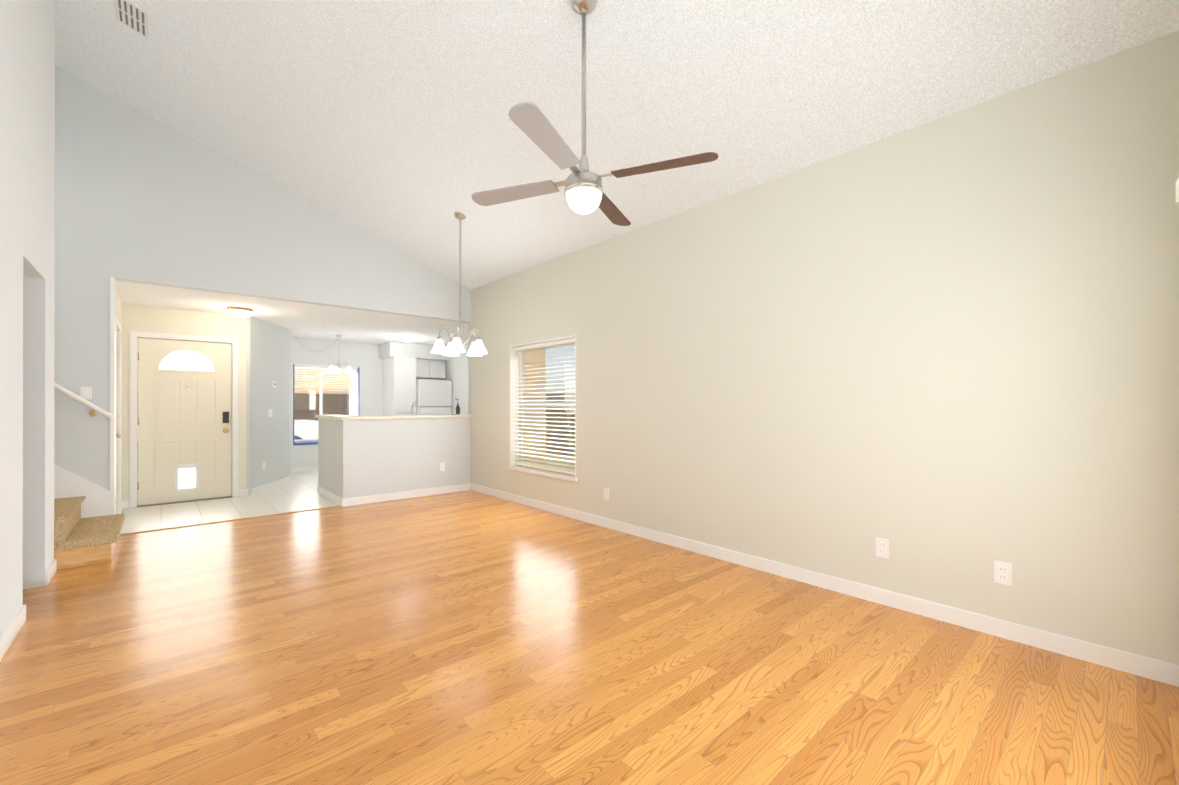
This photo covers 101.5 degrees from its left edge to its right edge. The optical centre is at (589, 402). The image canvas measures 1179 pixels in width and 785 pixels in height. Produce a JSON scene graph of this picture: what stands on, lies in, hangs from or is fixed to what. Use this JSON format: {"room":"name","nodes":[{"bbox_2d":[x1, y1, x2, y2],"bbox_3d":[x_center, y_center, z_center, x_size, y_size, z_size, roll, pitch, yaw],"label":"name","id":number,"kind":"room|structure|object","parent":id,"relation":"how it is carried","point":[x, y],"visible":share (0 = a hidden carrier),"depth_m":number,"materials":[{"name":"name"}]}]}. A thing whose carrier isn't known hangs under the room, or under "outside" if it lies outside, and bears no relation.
{"room":"empty living room","nodes":[
{"label":"empty living room","id":0,"kind":"room"},
{"bbox_2d":[0,0,54,636],"bbox_3d":[-1.954,-0.873,1.204,0.150,4.222,6.157,0,0,-42],"label":"wall","id":1,"kind":"structure","parent":0,"point":[27,171],"depth_m":2.89,"materials":[{"name":"white paint"}]},
{"bbox_2d":[0,605,25,660],"bbox_3d":[-1.766,1.193,1.111,0.013,0.090,4.372,0,0,-42],"label":"baseboard","id":2,"kind":"structure","parent":1,"relation":"attached to","point":[16,624],"depth_m":2.50,"materials":[{"name":"white wood"}]},
{"bbox_2d":[40,559,56,585],"bbox_3d":[-3.815,1.196,3.414,0.013,0.090,0.375,0,0,-42],"label":"baseboard","id":3,"kind":"structure","parent":1,"relation":"attached to","point":[52,569],"depth_m":3.37,"materials":[{"name":"white wood"}]},
{"bbox_2d":[116,291,120,513],"bbox_3d":[-5.064,0.039,5.073,0.130,2.410,1.450,0,0,-42],"label":"wall","id":4,"kind":"structure","parent":0,"point":[118,308],"depth_m":5.30,"materials":[{"name":"beige paint"}]},
{"bbox_2d":[110,277,115,514],"bbox_3d":[-4.479,0.038,4.528,0.030,2.410,0.142,0,0,-42],"label":"trim","id":5,"kind":"structure","parent":4,"relation":"attached to","point":[112,390],"depth_m":4.48,"materials":[{"name":"white wood"}]},
{"bbox_2d":[115,316,120,513],"bbox_3d":[-4.926,0.194,5.029,0.018,2.100,0.900,0,0,-42],"label":"trim","id":6,"kind":"structure","parent":4,"relation":"attached to","point":[118,325],"depth_m":5.31,"materials":[{"name":"white wood"}]},
{"bbox_2d":[121,501,127,511],"bbox_3d":[-5.353,1.199,5.517,0.030,0.090,0.400,0,0,-42],"label":"baseboard","id":7,"kind":"structure","parent":4,"relation":"attached to","point":[124,504],"depth_m":5.67,"materials":[{"name":"white wood"}]},
{"bbox_2d":[121,304,245,507],"bbox_3d":[-5.401,0.040,5.844,2.130,2.410,0.150,0,0,-42],"label":"wall","id":8,"kind":"structure","parent":0,"point":[139,318],"depth_m":5.97,"materials":[{"name":"beige paint"}]},
{"bbox_2d":[130,331,237,507],"bbox_3d":[-5.093,0.198,6.098,1.040,2.095,0.180,0,0,-42],"label":"door frame","id":9,"kind":"structure","parent":8,"relation":"attached to","point":[135,336],"depth_m":5.89,"materials":[{"name":"white wood"}]},
{"bbox_2d":[137,338,231,504],"bbox_3d":[-5.066,0.226,6.062,0.910,2.014,0.129,0,0,-42],"label":"front door","id":10,"kind":"structure","parent":8,"relation":"in","point":[184,417],"depth_m":6.05,"materials":[{"name":"beige wood"}]},
{"bbox_2d":[120,471,338,533],"bbox_3d":[-3.915,1.296,7.533,5.200,0.103,3.800,0,0,-42],"label":"floor","id":11,"kind":"structure","parent":0,"point":[298,492],"depth_m":5.72,"materials":[{"name":"white tile"}]},
{"bbox_2d":[383,357,415,414],"bbox_3d":[-3.746,0.186,9.519,0.430,2.130,0.650,0,0,-42],"label":"pantry cabinet","id":12,"kind":"object","parent":11,"relation":"on","point":[399,385],"visible":0.54,"depth_m":9.30,"materials":[{"name":"white wood"}]},
{"bbox_2d":[416,379,451,414],"bbox_3d":[-3.284,0.391,9.879,0.700,1.720,0.675,0,0,-42],"label":"refrigerator","id":13,"kind":"object","parent":11,"relation":"on","point":[433,397],"visible":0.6,"depth_m":9.63,"materials":[{"name":"white metal"}]},
{"bbox_2d":[54,65,470,498],"bbox_3d":[-3.627,-1.279,5.296,7.650,5.046,0.130,0,0,-42],"label":"wall","id":14,"kind":"structure","parent":0,"point":[142,197],"depth_m":4.87,"materials":[{"name":"white paint"}]},
{"bbox_2d":[54,464,109,517],"bbox_3d":[-5.367,0.044,3.650,2.465,2.394,0.014,0,0,-42],"label":"skirt","id":15,"kind":"object","parent":14,"relation":"attached to","point":[94,503],"visible":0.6,"depth_m":4.35,"materials":[{"name":"white wood"}]},
{"bbox_2d":[54,382,112,417],"bbox_3d":[-5.282,-0.804,3.678,2.354,1.893,0.086,0,0,-42],"label":"stair handrail","id":16,"kind":"object","parent":14,"relation":"attached to","point":[69,393],"visible":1,"depth_m":4.31,"materials":[{"name":"white wood"}]},
{"bbox_2d":[80,387,91,399],"bbox_3d":[-4.563,-0.087,4.367,0.072,0.116,0.011,0,0,-42],"label":"light switch","id":17,"kind":"object","parent":14,"relation":"attached to","point":[86,393],"visible":0.88,"depth_m":4.37,"materials":[{"name":"white plastic"}]},
{"bbox_2d":[332,414,472,419],"bbox_3d":[-2.424,0.186,6.429,1.735,0.040,0.326,0,0,-42],"label":"countertop","id":18,"kind":"structure","parent":14,"relation":"on","point":[342,417],"depth_m":6.29,"materials":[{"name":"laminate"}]},
{"bbox_2d":[455,399,459,413],"bbox_3d":[-1.891,0.056,6.912,0.065,0.219,0.060,0,0,-42],"label":"soap dispenser","id":19,"kind":"object","parent":18,"relation":"on","point":[457,409],"visible":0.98,"depth_m":6.89,"materials":[{"name":"black plastic"}]},
{"bbox_2d":[340,483,471,506],"bbox_3d":[-2.338,1.201,6.343,1.686,0.090,0.013,0,0,-42],"label":"baseboard","id":20,"kind":"structure","parent":14,"relation":"attached to","point":[455,488],"depth_m":6.26,"materials":[{"name":"white wood"}]},
{"bbox_2d":[440,462,444,470],"bbox_3d":[-2.024,0.881,6.627,0.072,0.116,0.008,0,0,-42],"label":"outlet","id":21,"kind":"object","parent":14,"relation":"attached to","point":[442,466],"visible":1,"depth_m":6.63,"materials":[{"name":"white plastic"}]},
{"bbox_2d":[246,316,290,495],"bbox_3d":[-4.716,0.042,7.065,0.120,2.410,1.237,0,0,-10],"label":"wall","id":22,"kind":"structure","parent":0,"point":[267,363],"depth_m":6.90,"materials":[{"name":"white paint"}]},
{"bbox_2d":[242,476,290,494],"bbox_3d":[-4.648,1.202,7.073,0.631,0.090,1.013,0,0,-42],"label":"baseboard","id":23,"kind":"structure","parent":22,"relation":"attached to","point":[270,485],"depth_m":6.94,"materials":[{"name":"white wood"}]},
{"bbox_2d":[268,409,271,416],"bbox_3d":[-4.640,0.147,7.009,0.010,0.115,0.115,0,0,-10],"label":"light switch","id":24,"kind":"object","parent":22,"relation":"attached to","point":[269,412],"visible":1,"depth_m":6.99,"materials":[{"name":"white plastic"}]},
{"bbox_2d":[272,380,275,387],"bbox_3d":[-4.650,-0.273,7.109,0.024,0.110,0.075,0,0,-10],"label":"thermostat","id":25,"kind":"object","parent":22,"relation":"attached to","point":[273,384],"visible":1,"depth_m":7.07,"materials":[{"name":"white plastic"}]},
{"bbox_2d":[289,329,289,475],"bbox_3d":[-5.141,0.043,7.996,0.120,2.410,1.080,0,0,-42],"label":"wall","id":26,"kind":"structure","parent":0,"point":[289,402],"depth_m":7.62,"materials":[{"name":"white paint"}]},
{"bbox_2d":[116,280,467,345],"bbox_3d":[-3.948,-1.222,7.574,5.200,0.120,3.700,0,0,-42],"label":"ceiling","id":27,"kind":"structure","parent":0,"point":[304,320],"depth_m":6.50,"materials":[{"name":"white paint"}]},
{"bbox_2d":[227,307,252,318],"bbox_3d":[-4.325,-1.100,5.967,0.270,0.130,0.270,0,0,-42],"label":"light","id":28,"kind":"object","parent":27,"relation":"attached to","point":[240,312],"visible":1,"depth_m":5.89,"materials":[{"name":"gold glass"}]},
{"bbox_2d":[295,335,352,372],"bbox_3d":[-4.558,-0.844,8.302,0.762,0.635,0.705,0,0,-42],"label":"pendant light","id":29,"kind":"object","parent":27,"relation":"hanging from","point":[332,369],"visible":1,"depth_m":8.26,"materials":[{"name":"white glass"}]},
{"bbox_2d":[323,324,347,328],"bbox_3d":[-3.856,-1.157,7.321,0.300,0.012,0.200,0,0,-42],"label":"ceiling vent","id":30,"kind":"object","parent":27,"relation":"in","point":[335,326],"visible":1,"depth_m":7.27,"materials":[{"name":"white metal"}]},
{"bbox_2d":[396,336,418,341],"bbox_3d":[-3.219,-1.126,8.530,0.390,0.070,0.390,0,0,-42],"label":"kitchen ceiling light","id":31,"kind":"object","parent":27,"relation":"attached to","point":[407,338],"visible":1,"depth_m":8.40,"materials":[{"name":"white"}]},
{"bbox_2d":[379,341,451,360],"bbox_3d":[-3.513,-1.019,9.755,1.250,0.280,0.620,0,0,-42],"label":"soffit","id":32,"kind":"structure","parent":27,"relation":"attached to","point":[401,349],"depth_m":9.41,"materials":[{"name":"white paint"}]},
{"bbox_2d":[318,418,337,495],"bbox_3d":[-3.373,0.726,6.356,0.130,1.040,1.080,0,0,-42],"label":"wall","id":33,"kind":"structure","parent":0,"point":[327,428],"depth_m":6.31,"materials":[{"name":"white paint"}]},
{"bbox_2d":[314,414,339,418],"bbox_3d":[-3.398,0.186,6.455,0.316,0.040,1.000,0,0,-42],"label":"countertop","id":34,"kind":"structure","parent":33,"relation":"on","point":[316,416],"depth_m":6.35,"materials":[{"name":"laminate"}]},
{"bbox_2d":[317,486,340,504],"bbox_3d":[-3.385,1.201,6.263,0.013,0.090,1.202,0,0,-42],"label":"baseboard","id":35,"kind":"structure","parent":33,"relation":"attached to","point":[329,495],"depth_m":6.22,"materials":[{"name":"white wood"}]},
{"bbox_2d":[291,338,438,467],"bbox_3d":[-4.392,0.046,9.486,3.220,2.410,0.150,0,0,-42],"label":"wall","id":36,"kind":"structure","parent":0,"point":[364,357],"depth_m":9.13,"materials":[{"name":"white paint"}]},
{"bbox_2d":[291,466,317,472],"bbox_3d":[-4.723,1.205,9.081,1.950,0.090,0.013,0,0,-42],"label":"baseboard","id":37,"kind":"structure","parent":36,"relation":"attached to","point":[313,468],"depth_m":8.70,"materials":[{"name":"white wood"}]},
{"bbox_2d":[293,363,359,445],"bbox_3d":[-5.025,0.015,9.137,1.170,1.490,0.530,0,0,-42],"label":"garden window","id":38,"kind":"structure","parent":36,"relation":"in","point":[354,402],"depth_m":9.29,"materials":[{"name":"blue glass"}]},
{"bbox_2d":[294,365,357,390],"bbox_3d":[-4.902,-0.456,8.999,1.060,0.448,0.050,0,0,-42],"label":"window blinds","id":39,"kind":"object","parent":38,"relation":"attached to","point":[309,368],"visible":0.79,"depth_m":8.95,"materials":[{"name":"white"}]},
{"bbox_2d":[416,359,444,378],"bbox_3d":[-3.398,-0.694,10.009,0.700,0.370,0.383,0,0,-42],"label":"upper cabinet","id":40,"kind":"object","parent":36,"relation":"attached to","point":[430,369],"visible":0.67,"depth_m":9.89,"materials":[{"name":"white wood"}]},
{"bbox_2d":[411,402,417,414],"bbox_3d":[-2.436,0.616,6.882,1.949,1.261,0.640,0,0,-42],"label":"faucet","id":41,"kind":"object","parent":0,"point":[412,408],"visible":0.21,"depth_m":6.79,"materials":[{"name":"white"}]},
{"bbox_2d":[439,344,467,413],"bbox_3d":[-2.033,0.045,9.143,0.150,2.410,3.500,0,0,-42],"label":"wall","id":42,"kind":"structure","parent":0,"point":[456,370],"depth_m":9.68,"materials":[{"name":"white paint"}]},
{"bbox_2d":[0,490,1178,784],"bbox_3d":[-1.694,1.289,2.139,6.746,0.100,7.212,0,0,-42],"label":"floor","id":43,"kind":"structure","parent":0,"point":[466,638],"depth_m":2.19,"materials":[{"name":"laminate"}]},
{"bbox_2d":[54,496,124,569],"bbox_3d":[-4.967,0.141,3.301,2.538,2.200,1.030,0,0,-42],"label":"carpeted stairs","id":44,"kind":"structure","parent":43,"relation":"on","point":[79,541],"depth_m":3.72,"materials":[{"name":"beige carpet"}]},
{"bbox_2d":[120,505,340,534],"bbox_3d":[-3.714,1.240,5.162,1.967,0.008,0.040,0,0,-42],"label":"threshold strip","id":45,"kind":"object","parent":43,"relation":"on","point":[225,520],"depth_m":5.04,"materials":[{"name":"brown wood"}]},
{"bbox_2d":[54,0,1178,289],"bbox_3d":[-1.615,-2.718,2.282,6.646,2.376,7.312,0,0,-42],"label":"ceiling","id":46,"kind":"structure","parent":0,"point":[390,122],"depth_m":3.30,"materials":[{"name":"white paint"}]},
{"bbox_2d":[114,0,149,39],"bbox_3d":[-3.305,-2.793,3.483,0.182,0.068,0.330,0,0,-42],"label":"ceiling vent","id":47,"kind":"object","parent":46,"relation":"in","point":[132,15],"visible":1,"depth_m":3.48,"materials":[{"name":"white metal"}]},
{"bbox_2d":[430,212,486,355],"bbox_3d":[-1.364,-1.245,5.054,0.575,1.477,0.556,0,0,-42],"label":"dining chandelier","id":48,"kind":"object","parent":46,"relation":"hanging from","point":[456,345],"visible":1,"depth_m":5.00,"materials":[{"name":"white glass"}]},
{"bbox_2d":[471,0,717,225],"bbox_3d":[-0.030,-1.612,2.580,1.033,1.194,1.033,0,0,-23],"label":"ceiling fan","id":49,"kind":"object","parent":46,"relation":"hanging from","point":[584,193],"visible":1,"depth_m":2.50,"materials":[{"name":"silver metal"}]},
{"bbox_2d":[471,31,1178,664],"bbox_3d":[0.586,-0.202,4.518,0.220,2.890,6.632,0,0,-42],"label":"wall","id":50,"kind":"structure","parent":0,"point":[941,355],"depth_m":2.82,"materials":[{"name":"beige paint"}]},
{"bbox_2d":[507,335,576,481],"bbox_3d":[-0.525,0.058,5.712,0.210,1.569,1.360,0,0,-42],"label":"window","id":51,"kind":"structure","parent":50,"relation":"in","point":[514,367],"depth_m":6.08,"materials":[{"name":"white"}]},
{"bbox_2d":[514,338,574,474],"bbox_3d":[-0.525,0.038,5.713,0.056,1.493,1.276,0,0,-42],"label":"window blinds","id":52,"kind":"object","parent":50,"relation":"attached to","point":[546,345],"visible":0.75,"depth_m":5.69,"materials":[{"name":"white plastic"}]},
{"bbox_2d":[604,488,608,499],"bbox_3d":[0.166,0.908,4.816,0.008,0.116,0.072,0,0,-42],"label":"electrical outlet","id":53,"kind":"object","parent":50,"relation":"attached to","point":[606,493],"visible":1,"depth_m":4.81,"materials":[{"name":"white plastic"}]},
{"bbox_2d":[472,484,1178,686],"bbox_3d":[0.449,1.198,4.494,0.013,0.090,6.482,0,0,-42],"label":"baseboard","id":54,"kind":"structure","parent":50,"relation":"attached to","point":[1142,666],"depth_m":2.84,"materials":[{"name":"white wood"}]},
{"bbox_2d":[876,537,888,558],"bbox_3d":[1.806,0.895,2.973,0.008,0.116,0.072,0,0,-42],"label":"electrical outlet","id":55,"kind":"object","parent":50,"relation":"attached to","point":[882,547],"visible":1,"depth_m":2.97,"materials":[{"name":"white plastic"}]},
{"bbox_2d":[994,560,1011,585],"bbox_3d":[2.185,0.900,2.547,0.008,0.116,0.072,0,0,-42],"label":"electrical outlet","id":56,"kind":"object","parent":50,"relation":"attached to","point":[1002,572],"visible":1,"depth_m":2.54,"materials":[{"name":"white plastic"}]},
{"bbox_3d":[1.147,-0.904,0.504,0.150,4.282,4.736,0,0,45],"label":"wall","id":57,"kind":"structure","parent":0,"visible":0},
{"bbox_2d":[1176,177,1178,201],"bbox_3d":[1.869,0.133,1.381,0.060,2.130,1.819,0,0,45],"label":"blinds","id":58,"kind":"object","parent":57,"relation":"attached to","point":[1177,190],"visible":1,"depth_m":2.00,"materials":[{"name":"white plastic"}]},
{"label":"outside","id":59,"kind":"structure","parent":0,"visible":0},
{"bbox_2d":[547,455,574,468],"bbox_3d":[-4.424,1.440,12.166,22.000,0.130,36.000,0,0,-42],"label":"ground","id":60,"kind":"structure","parent":59,"point":[563,458],"depth_m":11.28,"materials":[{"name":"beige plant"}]},
{"bbox_2d":[294,420,317,439],"bbox_3d":[-8.592,0.663,11.135,4.200,1.420,1.740,0,0,-42],"label":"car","id":61,"kind":"object","parent":60,"relation":"on","point":[298,426],"depth_m":11.60,"materials":[{"name":"white metal"}]},
{"bbox_2d":[294,393,349,420],"bbox_3d":[-7.768,0.546,15.925,18.000,1.670,0.060,0,0,-42],"label":"fence","id":62,"kind":"object","parent":60,"relation":"on","point":[299,416],"depth_m":15.18,"materials":[{"name":"brown wood"}]},
{"bbox_2d":[294,369,349,393],"bbox_3d":[-11.254,-0.926,18.340,20.000,4.620,0.300,0,0,-42],"label":"neighbouring house","id":63,"kind":"structure","parent":60,"relation":"on","point":[324,391],"depth_m":18.79,"materials":[{"name":"beige"}]},
{"bbox_2d":[524,349,545,463],"bbox_3d":[-0.704,-0.108,7.406,1.674,2.950,0.599,0,0,-42],"label":"siding","id":64,"kind":"object","parent":60,"relation":"on","point":[542,353],"depth_m":7.64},
{"bbox_2d":[546,393,574,455],"bbox_3d":[1.828,0.561,9.700,0.060,1.620,20.000,0,0,-42],"label":"fence","id":65,"kind":"object","parent":60,"relation":"on","point":[558,423],"depth_m":12.59,"materials":[{"name":"brown wood"}]},
{"bbox_2d":[564,401,574,456],"bbox_3d":[-0.129,0.666,7.741,0.559,1.406,0.408,0,0,-42],"label":"bush","id":66,"kind":"object","parent":60,"relation":"on","point":[569,441],"depth_m":7.71,"materials":[{"name":"green plant"}]}
]}

